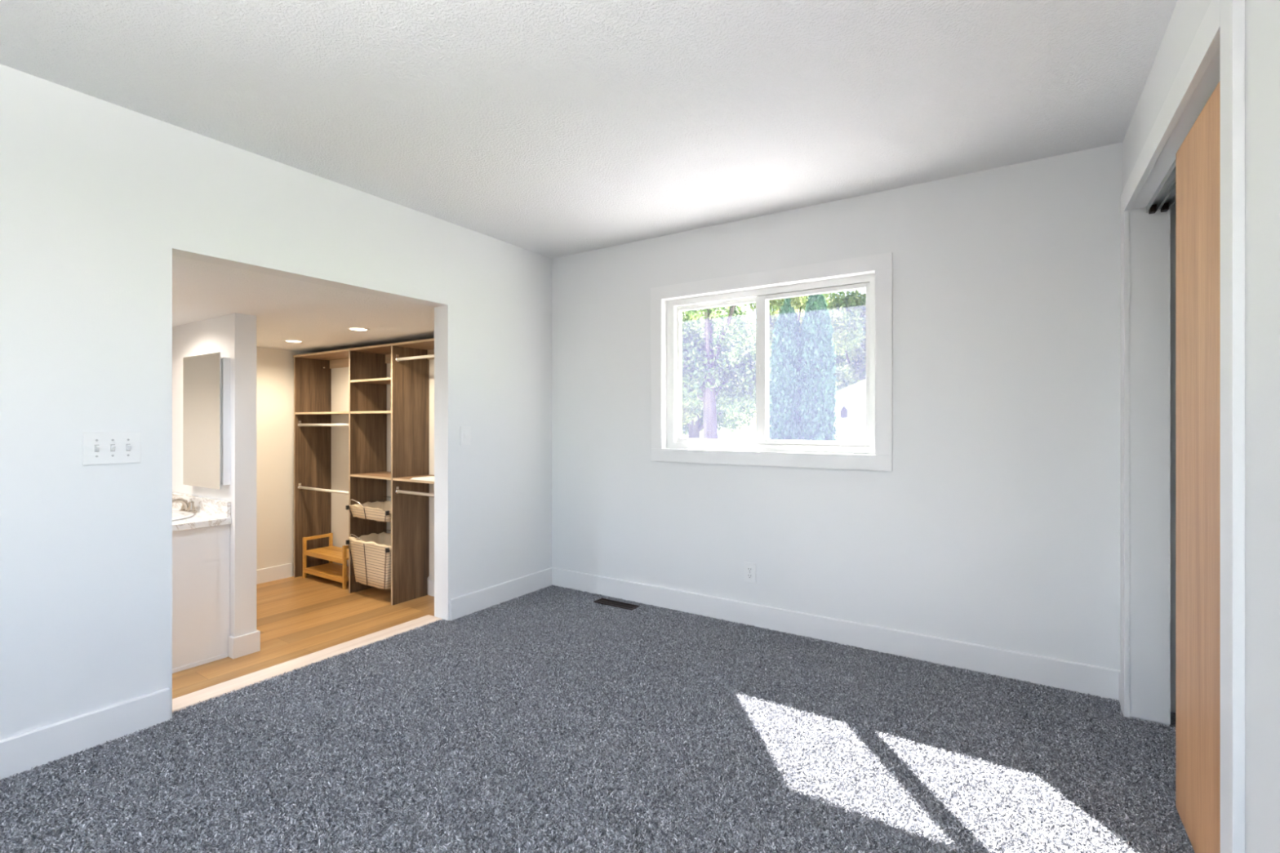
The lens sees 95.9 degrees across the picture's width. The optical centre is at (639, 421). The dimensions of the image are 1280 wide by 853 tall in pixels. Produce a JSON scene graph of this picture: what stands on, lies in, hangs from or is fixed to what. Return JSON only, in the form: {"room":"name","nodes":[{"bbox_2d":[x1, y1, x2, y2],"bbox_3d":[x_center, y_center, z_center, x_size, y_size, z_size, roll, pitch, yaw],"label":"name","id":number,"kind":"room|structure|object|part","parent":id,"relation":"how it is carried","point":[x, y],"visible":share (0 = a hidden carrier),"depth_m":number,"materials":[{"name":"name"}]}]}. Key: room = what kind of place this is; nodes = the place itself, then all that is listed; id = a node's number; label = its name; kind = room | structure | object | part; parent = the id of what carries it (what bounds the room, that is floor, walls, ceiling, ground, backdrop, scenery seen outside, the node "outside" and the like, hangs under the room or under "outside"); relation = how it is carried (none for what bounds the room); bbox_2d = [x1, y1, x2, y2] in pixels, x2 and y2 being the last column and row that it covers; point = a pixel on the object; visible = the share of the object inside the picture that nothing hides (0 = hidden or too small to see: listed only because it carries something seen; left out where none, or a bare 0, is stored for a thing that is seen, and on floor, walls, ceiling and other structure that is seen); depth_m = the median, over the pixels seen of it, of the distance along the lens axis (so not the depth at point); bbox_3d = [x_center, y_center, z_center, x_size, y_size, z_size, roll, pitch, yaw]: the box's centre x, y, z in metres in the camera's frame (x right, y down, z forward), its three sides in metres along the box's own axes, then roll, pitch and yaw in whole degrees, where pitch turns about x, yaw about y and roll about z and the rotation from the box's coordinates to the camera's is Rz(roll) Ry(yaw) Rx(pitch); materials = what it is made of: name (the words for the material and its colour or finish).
{"room":"empty bedroom","nodes":[
{"label":"empty bedroom","id":0,"kind":"room"},
{"bbox_2d":[172,312,256,637],"bbox_3d":[-3.373,0.418,4.333,1.782,2.264,0.130,0,0,33],"label":"wall partition","id":1,"kind":"structure","parent":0,"point":[233,335],"depth_m":3.86,"materials":[{"name":"white paint"}]},
{"bbox_2d":[172,492,231,518],"bbox_3d":[-3.152,0.582,4.096,1.052,0.105,0.022,0,0,33],"label":"backsplash","id":2,"kind":"structure","parent":1,"relation":"attached to","point":[215,507],"depth_m":3.96,"materials":[{"name":"stone"}]},
{"bbox_2d":[182,351,230,489],"bbox_3d":[-2.971,-0.005,3.956,0.588,0.898,0.064,0,0,33],"label":"medicine cabinet","id":3,"kind":"object","parent":1,"relation":"attached to","point":[206,377],"visible":1,"depth_m":3.88,"materials":[{"name":"white mirror"}]},
{"bbox_2d":[228,629,260,658],"bbox_3d":[-3.360,1.482,4.324,1.782,0.135,0.162,0,0,33],"label":"baseboard","id":4,"kind":"structure","parent":1,"relation":"attached to","point":[249,643],"depth_m":3.83,"materials":[{"name":"white paint"}]},
{"bbox_2d":[0,63,551,740],"bbox_3d":[-1.917,0.213,2.510,0.130,2.873,4.421,0,0,33],"label":"wall","id":5,"kind":"structure","parent":0,"point":[98,197],"depth_m":2.29,"materials":[{"name":"white paint"}]},
{"bbox_2d":[0,687,169,779],"bbox_3d":[-2.493,1.155,1.490,0.015,0.133,2.083,0,0,33],"label":"baseboard","id":6,"kind":"structure","parent":5,"relation":"attached to","point":[25,751],"depth_m":2.13,"materials":[{"name":"white paint"}]},
{"bbox_2d":[82,431,140,465],"bbox_3d":[-2.020,0.101,2.214,0.020,0.123,0.170,0,0,33],"label":"light switch","id":7,"kind":"object","parent":5,"relation":"attached to","point":[98,447],"visible":1,"depth_m":2.21,"materials":[{"name":"white plastic"}]},
{"bbox_2d":[172,614,442,713],"bbox_3d":[-1.652,1.226,3.022,0.138,0.025,1.379,0,0,33],"label":"trim","id":8,"kind":"structure","parent":5,"relation":"attached to","point":[215,691],"depth_m":2.87,"materials":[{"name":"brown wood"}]},
{"bbox_2d":[460,426,471,445],"bbox_3d":[-1.098,0.090,3.643,0.011,0.120,0.080,0,0,33],"label":"light switch","id":9,"kind":"object","parent":5,"relation":"attached to","point":[465,431],"visible":1,"depth_m":3.64,"materials":[{"name":"white plastic"}]},
{"bbox_2d":[449,567,552,621],"bbox_3d":[-0.907,1.155,3.932,0.015,0.133,0.935,0,0,33],"label":"baseboard","id":10,"kind":"structure","parent":5,"relation":"attached to","point":[478,600],"depth_m":3.86,"materials":[{"name":"white paint"}]},
{"bbox_2d":[256,346,312,576],"bbox_3d":[-4.361,0.468,4.540,0.100,2.364,3.765,0,0,33],"label":"wall","id":11,"kind":"structure","parent":0,"point":[274,366],"depth_m":5.66,"materials":[{"name":"white paint"}]},
{"bbox_2d":[256,563,292,584],"bbox_3d":[-3.782,1.485,5.325,0.015,0.140,1.088,0,0,33],"label":"baseboard","id":12,"kind":"structure","parent":11,"relation":"attached to","point":[281,571],"depth_m":5.63,"materials":[{"name":"white paint"}]},
{"bbox_2d":[172,255,434,352],"bbox_3d":[-3.086,-0.764,3.712,3.140,0.100,3.965,0,0,33],"label":"ceiling","id":13,"kind":"structure","parent":0,"point":[318,316],"depth_m":3.69,"materials":[{"name":"white paint"}]},
{"bbox_2d":[283,339,303,342],"bbox_3d":[-3.061,-0.710,5.104,0.158,0.008,0.158,0,0,33],"label":"recessed light","id":14,"kind":"object","parent":13,"relation":"in","point":[286,340],"visible":1,"depth_m":5.08,"materials":[{"name":"white plastic"}]},
{"bbox_2d":[346,327,369,331],"bbox_3d":[-2.166,-0.710,4.444,0.158,0.008,0.158,0,0,33],"label":"recessed light","id":15,"kind":"object","parent":13,"relation":"in","point":[360,329],"visible":1,"depth_m":4.42,"materials":[{"name":"white plastic"}]},
{"bbox_2d":[172,573,434,698],"bbox_3d":[-3.036,1.600,3.679,3.060,0.100,3.765,0,0,33],"label":"floor","id":16,"kind":"structure","parent":0,"point":[296,617],"depth_m":4.50,"materials":[{"name":"brown wood"}]},
{"bbox_2d":[172,524,230,673],"bbox_3d":[-3.306,1.113,3.861,1.048,0.875,0.585,0,0,33],"label":"vanity cabinet","id":17,"kind":"object","parent":16,"relation":"on","point":[201,557],"visible":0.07,"depth_m":3.68,"materials":[{"name":"white paint"}]},
{"bbox_3d":[-2.869,1.538,3.589,0.018,0.024,0.534,0,0,33],"label":"trim","id":18,"kind":"part","parent":17,"relation":"part of","materials":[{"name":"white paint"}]},
{"bbox_2d":[172,492,231,531],"bbox_3d":[-3.301,0.602,3.857,1.062,0.146,0.584,0,0,33],"label":"countertop","id":19,"kind":"structure","parent":17,"relation":"on","point":[210,512],"depth_m":3.84,"materials":[{"name":"stone"}]},
{"bbox_2d":[172,511,194,520],"bbox_3d":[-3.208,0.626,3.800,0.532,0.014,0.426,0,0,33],"label":"sink","id":20,"kind":"object","parent":19,"relation":"in","point":[176,515],"visible":0.3,"depth_m":3.84,"materials":[{"name":"white ceramic"}]},
{"bbox_3d":[-3.208,0.627,3.800,0.410,0.012,0.328,0,0,33],"label":"bowl","id":21,"kind":"part","parent":20,"relation":"part of","materials":[{"name":"white ceramic"}]},
{"bbox_2d":[172,497,196,513],"bbox_3d":[-3.172,0.582,4.020,0.179,0.105,0.172,0,0,-16],"label":"faucet","id":22,"kind":"object","parent":19,"relation":"on","point":[188,507],"visible":0.77,"depth_m":4.00,"materials":[{"name":"silver metal"}]},
{"bbox_3d":[-3.190,0.577,3.983,0.034,0.096,0.158,0,0,33],"label":"spout","id":23,"kind":"part","parent":22,"relation":"part of","materials":[{"name":"silver metal"}]},
{"bbox_3d":[-3.203,0.586,4.065,0.048,0.069,0.048,0,0,33],"label":"handle","id":24,"kind":"part","parent":22,"relation":"part of","materials":[{"name":"silver metal"}]},
{"bbox_3d":[-3.110,0.586,4.005,0.048,0.069,0.048,0,0,33],"label":"handle","id":25,"kind":"part","parent":22,"relation":"part of","materials":[{"name":"silver metal"}]},
{"bbox_2d":[302,533,348,589],"bbox_3d":[-2.965,1.349,5.657,0.735,0.401,0.290,0,0,33],"label":"bench","id":26,"kind":"object","parent":16,"relation":"on","point":[331,571],"visible":0.74,"depth_m":5.65,"materials":[{"name":"brown wood"}]},
{"bbox_3d":[-3.333,1.349,5.740,0.027,0.401,0.027,0,0,33],"label":"leg","id":27,"kind":"part","parent":26,"relation":"part of","materials":[{"name":"brown wood"}]},
{"bbox_3d":[-3.261,1.166,5.850,0.023,0.030,0.286,0,0,33],"label":"rail","id":28,"kind":"part","parent":26,"relation":"part of","materials":[{"name":"brown wood"}]},
{"bbox_3d":[-3.037,1.481,5.547,0.681,0.028,0.018,0,0,33],"label":"rail","id":29,"kind":"part","parent":26,"relation":"part of","materials":[{"name":"brown wood"}]},
{"bbox_3d":[-3.037,1.305,5.547,0.681,0.028,0.018,0,0,33],"label":"rail","id":30,"kind":"part","parent":26,"relation":"part of","materials":[{"name":"brown wood"}]},
{"bbox_3d":[-2.966,1.284,5.656,0.675,0.014,0.274,0,0,33],"label":"seat","id":31,"kind":"part","parent":26,"relation":"part of","materials":[{"name":"brown wood"}]},
{"bbox_2d":[304,562,348,579],"bbox_3d":[-2.966,1.460,5.656,0.675,0.014,0.274,0,0,33],"label":"shelf","id":32,"kind":"object","parent":26,"relation":"attached to","point":[331,571],"depth_m":5.65,"materials":[{"name":"brown wood"}]},
{"bbox_3d":[-3.190,1.349,5.960,0.027,0.401,0.027,0,0,33],"label":"leg","id":33,"kind":"part","parent":26,"relation":"part of","materials":[{"name":"brown wood"}]},
{"bbox_3d":[-2.739,1.349,5.354,0.027,0.401,0.027,0,0,33],"label":"leg","id":34,"kind":"part","parent":26,"relation":"part of","materials":[{"name":"brown wood"}]},
{"bbox_2d":[293,337,434,605],"bbox_3d":[-2.101,0.445,5.094,2.987,2.210,0.370,0,0,33],"label":"organizer","id":35,"kind":"object","parent":16,"relation":"on","point":[409,380],"visible":0.7,"depth_m":5.26,"materials":[{"name":"brown wood"}]},
{"bbox_3d":[-3.344,0.455,5.905,0.019,2.191,0.363,0,0,33],"label":"panel","id":36,"kind":"part","parent":35,"relation":"part of","materials":[{"name":"brown wood"}]},
{"bbox_2d":[296,413,348,414],"bbox_3d":[-2.935,-0.084,5.642,0.954,0.019,0.359,0,0,33],"label":"shelf","id":37,"kind":"object","parent":35,"relation":"attached to","point":[296,414],"depth_m":5.74,"materials":[{"name":"brown wood"}]},
{"bbox_3d":[-3.010,0.657,5.526,0.930,0.027,0.027,0,0,33],"label":"hanging rod","id":38,"kind":"part","parent":35,"relation":"part of","materials":[{"name":"white metal"}]},
{"bbox_3d":[-3.010,0.032,5.526,0.930,0.027,0.027,0,0,33],"label":"hanging rod","id":39,"kind":"part","parent":35,"relation":"part of","materials":[{"name":"white metal"}]},
{"bbox_2d":[295,340,434,359],"bbox_3d":[-2.102,-0.650,5.095,2.985,0.019,0.369,0,0,33],"label":"shelf","id":40,"kind":"object","parent":35,"relation":"attached to","point":[422,346],"depth_m":5.21,"materials":[{"name":"brown wood"}]},
{"bbox_2d":[346,528,391,590],"bbox_3d":[-2.285,1.223,5.169,0.613,0.430,0.364,0,0,33],"label":"wire basket","id":41,"kind":"object","parent":35,"relation":"in","point":[371,553],"visible":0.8,"depth_m":5.04,"materials":[{"name":"beige fabric"}]},
{"bbox_2d":[346,496,391,522],"bbox_3d":[-2.285,0.777,5.169,0.613,0.162,0.364,0,0,33],"label":"wire basket","id":42,"kind":"object","parent":35,"relation":"in","point":[379,511],"visible":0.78,"depth_m":5.10,"materials":[{"name":"beige fabric"}]},
{"bbox_3d":[-2.528,0.455,5.375,0.019,2.191,0.363,0,0,33],"label":"panel","id":43,"kind":"part","parent":35,"relation":"part of","materials":[{"name":"brown wood"}]},
{"bbox_2d":[352,379,391,384],"bbox_3d":[-2.261,-0.365,5.205,0.613,0.019,0.359,0,0,33],"label":"shelf","id":44,"kind":"object","parent":35,"relation":"attached to","point":[354,381],"depth_m":5.23,"materials":[{"name":"brown wood"}]},
{"bbox_2d":[355,471,391,477],"bbox_3d":[-2.261,0.484,5.205,0.613,0.019,0.359,0,0,33],"label":"shelf","id":45,"kind":"object","parent":35,"relation":"attached to","point":[357,474],"depth_m":5.18,"materials":[{"name":"brown wood"}]},
{"bbox_2d":[355,413,391,413],"bbox_3d":[-2.261,-0.084,5.205,0.613,0.019,0.359,0,0,33],"label":"shelf","id":46,"kind":"object","parent":35,"relation":"attached to","point":[356,413],"depth_m":5.17,"materials":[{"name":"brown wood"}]},
{"bbox_3d":[-1.998,0.455,5.031,0.019,2.191,0.363,0,0,33],"label":"panel","id":47,"kind":"part","parent":35,"relation":"part of","materials":[{"name":"brown wood"}]},
{"bbox_2d":[393,475,434,479],"bbox_3d":[-1.425,0.484,4.662,1.344,0.019,0.359,0,0,33],"label":"shelf","id":48,"kind":"object","parent":35,"relation":"attached to","point":[395,477],"depth_m":4.95,"materials":[{"name":"brown wood"}]},
{"bbox_3d":[-1.500,0.592,4.545,1.320,0.027,0.027,0,0,33],"label":"hanging rod","id":49,"kind":"part","parent":35,"relation":"part of","materials":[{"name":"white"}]},
{"bbox_3d":[-1.500,-0.528,4.545,1.320,0.027,0.027,0,0,33],"label":"hanging rod","id":50,"kind":"part","parent":35,"relation":"part of","materials":[{"name":"white metal"}]},
{"bbox_2d":[410,475,434,481],"bbox_3d":[-1.630,0.467,4.706,0.469,0.014,0.222,0,0,33],"label":"paper stack","id":51,"kind":"object","parent":35,"relation":"on","point":[431,478],"visible":0.44,"depth_m":4.70,"materials":[{"name":"white paper"}]},
{"bbox_2d":[331,359,434,594],"bbox_3d":[-1.992,0.468,5.306,3.040,2.364,0.100,0,0,33],"label":"wall","id":52,"kind":"structure","parent":0,"point":[340,376],"depth_m":5.92,"materials":[{"name":"white paint"}]},
{"bbox_2d":[428,579,434,596],"bbox_3d":[-1.319,1.485,4.800,1.360,0.140,0.015,0,0,33],"label":"baseboard","id":53,"kind":"structure","parent":52,"relation":"attached to","point":[431,583],"depth_m":5.14,"materials":[{"name":"white paint"}]},
{"bbox_2d":[0,0,1177,258],"bbox_3d":[-0.215,-1.283,1.404,4.190,0.120,4.721,0,0,33],"label":"ceiling","id":54,"kind":"structure","parent":0,"point":[552,129],"depth_m":2.12,"materials":[{"name":"white paint"}]},
{"bbox_2d":[0,588,1188,852],"bbox_3d":[-0.179,1.282,1.381,4.105,0.110,4.421,0,0,33],"label":"floor","id":55,"kind":"structure","parent":0,"point":[1172,714],"depth_m":1.91,"materials":[{"name":"grey carpet"}]},
{"bbox_2d":[0,584,1195,852],"bbox_3d":[0.146,1.220,2.025,3.987,0.014,2.984,0,0,33],"label":"carpet","id":56,"kind":"object","parent":55,"relation":"on","point":[726,641],"visible":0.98,"depth_m":2.10,"materials":[{"name":"grey carpet"}]},
{"bbox_2d":[593,597,639,610],"bbox_3d":[-0.158,1.219,3.849,0.310,0.016,0.091,0,0,33],"label":"floor vent","id":57,"kind":"object","parent":55,"relation":"in","point":[625,606],"visible":0.94,"depth_m":3.85,"materials":[{"name":"brown metal"}]},
{"bbox_2d":[598,599,636,608],"bbox_3d":[-0.158,1.218,3.849,0.286,0.009,0.071,0,0,33],"label":"grille","id":58,"kind":"object","parent":57,"relation":"attached to","point":[606,602],"depth_m":3.84,"materials":[{"name":"brown metal"}]},
{"bbox_2d":[551,142,1175,712],"bbox_3d":[1.032,0.057,3.325,4.190,2.560,0.160,0,0,33],"label":"wall","id":59,"kind":"structure","parent":0,"point":[995,522],"depth_m":2.95,"materials":[{"name":"white paint"}]},
{"bbox_2d":[744,561,755,583],"bbox_3d":[0.660,0.905,3.466,0.074,0.119,0.009,0,0,33],"label":"power outlet","id":60,"kind":"object","parent":59,"relation":"attached to","point":[749,567],"visible":1,"depth_m":3.46,"materials":[{"name":"white plastic"}]},
{"bbox_2d":[746,567,752,572],"bbox_3d":[0.660,0.886,3.466,0.033,0.028,0.009,0,0,33],"label":"receptacle","id":61,"kind":"object","parent":60,"relation":"attached to","point":[748,569],"depth_m":3.46,"materials":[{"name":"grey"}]},
{"bbox_2d":[650,252,892,471],"bbox_3d":[0.744,-0.313,3.503,1.487,1.147,0.182,0,0,33],"label":"window","id":62,"kind":"structure","parent":59,"relation":"in","point":[878,285],"depth_m":3.42,"materials":[{"name":"white plastic"}]},
{"bbox_3d":[0.518,-0.313,3.691,0.627,0.892,0.028,0,0,33],"label":"fixed sash","id":63,"kind":"part","parent":62,"relation":"part of","materials":[{"name":"clear glass"}]},
{"bbox_3d":[0.762,-0.333,3.531,1.320,0.940,0.116,0,0,33],"label":"frame","id":64,"kind":"part","parent":62,"relation":"part of","materials":[{"name":"white plastic"}]},
{"bbox_3d":[0.986,-0.313,3.341,0.658,0.896,0.026,0,0,33],"label":"sliding sash","id":65,"kind":"part","parent":62,"relation":"part of","materials":[{"name":"clear glass"}]},
{"bbox_2d":[551,567,1120,700],"bbox_3d":[0.729,1.155,3.418,3.290,0.133,0.015,0,0,33],"label":"baseboard","id":66,"kind":"structure","parent":59,"relation":"attached to","point":[1103,682],"depth_m":3.08,"materials":[{"name":"white paint"}]},
{"bbox_2d":[1122,0,1279,852],"bbox_3d":[0.961,0.057,0.640,0.125,2.560,4.421,0,0,33],"label":"wall","id":67,"kind":"structure","parent":0,"point":[1262,17],"depth_m":1.11,"materials":[{"name":"white paint"}]},
{"bbox_2d":[1119,671,1120,705],"bbox_3d":[2.078,1.155,2.489,0.015,0.133,0.074,0,0,33],"label":"baseboard","id":68,"kind":"structure","parent":67,"relation":"attached to","point":[1119,671],"depth_m":2.50,"materials":[{"name":"white paint"}]},
{"bbox_2d":[1146,160,1175,213],"bbox_3d":[1.721,-0.855,1.766,0.070,0.032,1.329,0,0,33],"label":"door track","id":69,"kind":"object","parent":67,"relation":"attached to","point":[1164,197],"visible":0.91,"depth_m":2.20,"materials":[{"name":"silver metal"}]},
{"bbox_2d":[1175,80,1220,852],"bbox_3d":[1.489,0.183,1.489,0.035,2.036,0.720,0,0,33],"label":"door","id":70,"kind":"structure","parent":69,"relation":"hanging from","point":[1197,159],"depth_m":1.57,"materials":[{"name":"brown wood"}]},
{"bbox_2d":[1129,44,1220,724],"bbox_3d":[1.699,0.160,1.777,0.125,2.098,1.379,0,0,33],"label":"trim","id":71,"kind":"structure","parent":67,"relation":"attached to","point":[1149,233],"depth_m":2.34,"materials":[{"name":"white paint"}]},
{"bbox_2d":[1120,0,1244,852],"bbox_3d":[1.641,0.130,1.819,0.019,2.183,1.509,0,0,33],"label":"trim","id":72,"kind":"structure","parent":67,"relation":"attached to","point":[1223,23],"depth_m":1.23,"materials":[{"name":"white paint"}]},
{"label":"outside","id":73,"kind":"structure","parent":0,"visible":0},
{"bbox_2d":[736,430,755,439],"bbox_3d":[18.320,1.917,55.752,150.000,0.300,106.529,0,0,33],"label":"ground","id":74,"kind":"structure","parent":73,"point":[741,434],"depth_m":78.74,"materials":[{"name":"white"}]},
{"bbox_2d":[682,309,702,426],"bbox_3d":[0.487,-2.377,19.204,4.558,8.299,3.870,0,0,12],"label":"leafy tree","id":75,"kind":"object","parent":74,"relation":"on","point":[688,413],"visible":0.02,"depth_m":18.47,"materials":[{"name":"green plant"}]},
{"bbox_2d":[682,405,742,439],"bbox_3d":[1.195,-0.458,50.496,14.000,4.450,7.200,0,0,33],"label":"house","id":76,"kind":"structure","parent":74,"relation":"on","point":[722,434],"depth_m":47.33,"materials":[{"name":"white"}]},
{"bbox_2d":[682,304,755,438],"bbox_3d":[2.626,-3.381,27.250,6.205,10.308,5.827,0,0,10],"label":"leafy tree","id":77,"kind":"object","parent":74,"relation":"on","point":[694,430],"visible":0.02,"depth_m":26.14,"materials":[{"name":"green plant"}]},
{"bbox_2d":[682,305,772,439],"bbox_3d":[1.623,-1.897,13.650,4.729,7.338,4.614,0,0,-29],"label":"leafy tree","id":78,"kind":"object","parent":74,"relation":"on","point":[704,354],"visible":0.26,"depth_m":13.40,"materials":[{"name":"green plant"}]},
{"bbox_2d":[768,297,802,439],"bbox_3d":[3.128,-0.379,12.273,0.890,4.771,0.880,0,0,-23],"label":"arborvitae","id":79,"kind":"object","parent":74,"relation":"on","point":[784,410],"visible":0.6,"depth_m":12.03,"materials":[{"name":"green plant"}]},
{"bbox_2d":[749,289,857,376],"bbox_3d":[10.205,-4.890,34.261,7.621,13.324,8.344,0,0,5],"label":"leafy tree","id":80,"kind":"object","parent":74,"relation":"on","point":[840,359],"visible":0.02,"depth_m":32.23,"materials":[{"name":"green plant"}]},
{"bbox_2d":[742,292,866,416],"bbox_3d":[5.943,-2.748,21.884,5.363,9.041,4.649,0,0,12],"label":"leafy tree","id":81,"kind":"object","parent":74,"relation":"on","point":[851,336],"visible":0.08,"depth_m":21.56,"materials":[{"name":"green plant"}]},
{"bbox_2d":[795,293,838,440],"bbox_3d":[3.663,-0.441,11.995,0.847,5.040,0.872,0,0,-43],"label":"arborvitae","id":82,"kind":"object","parent":74,"relation":"on","point":[818,389],"visible":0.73,"depth_m":11.74,"materials":[{"name":"green plant"}]},
{"bbox_2d":[825,288,866,383],"bbox_3d":[10.560,-4.022,26.350,6.723,11.583,6.784,0,0,-30],"label":"leafy tree","id":83,"kind":"object","parent":74,"relation":"on","point":[855,301],"visible":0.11,"depth_m":24.51,"materials":[{"name":"green plant"}]},
{"bbox_2d":[833,378,866,441],"bbox_3d":[9.197,-0.118,16.365,6.140,3.770,5.612,0,0,33],"label":"garage","id":84,"kind":"structure","parent":74,"relation":"on","point":[852,428],"depth_m":15.40,"materials":[{"name":"white"}]},
{"bbox_2d":[840,406,848,417],"bbox_3d":[5.448,-0.258,15.421,0.200,0.310,0.200,0,0,33],"label":"wall lantern","id":85,"kind":"object","parent":84,"relation":"attached to","point":[843,412],"visible":1,"depth_m":15.37,"materials":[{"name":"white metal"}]},
{"bbox_3d":[6.057,0.705,15.115,0.865,2.085,0.050,0,0,33],"label":"door frame","id":86,"kind":"part","parent":84,"relation":"part of","materials":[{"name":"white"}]},
{"bbox_3d":[6.040,0.720,15.090,0.785,2.035,0.020,0,0,33],"label":"door","id":87,"kind":"part","parent":84,"relation":"part of","materials":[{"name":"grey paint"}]},
{"bbox_3d":[5.859,-0.123,15.192,0.160,0.120,0.008,0,0,33],"label":"door pane","id":88,"kind":"part","parent":84,"relation":"part of","materials":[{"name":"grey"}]}
]}

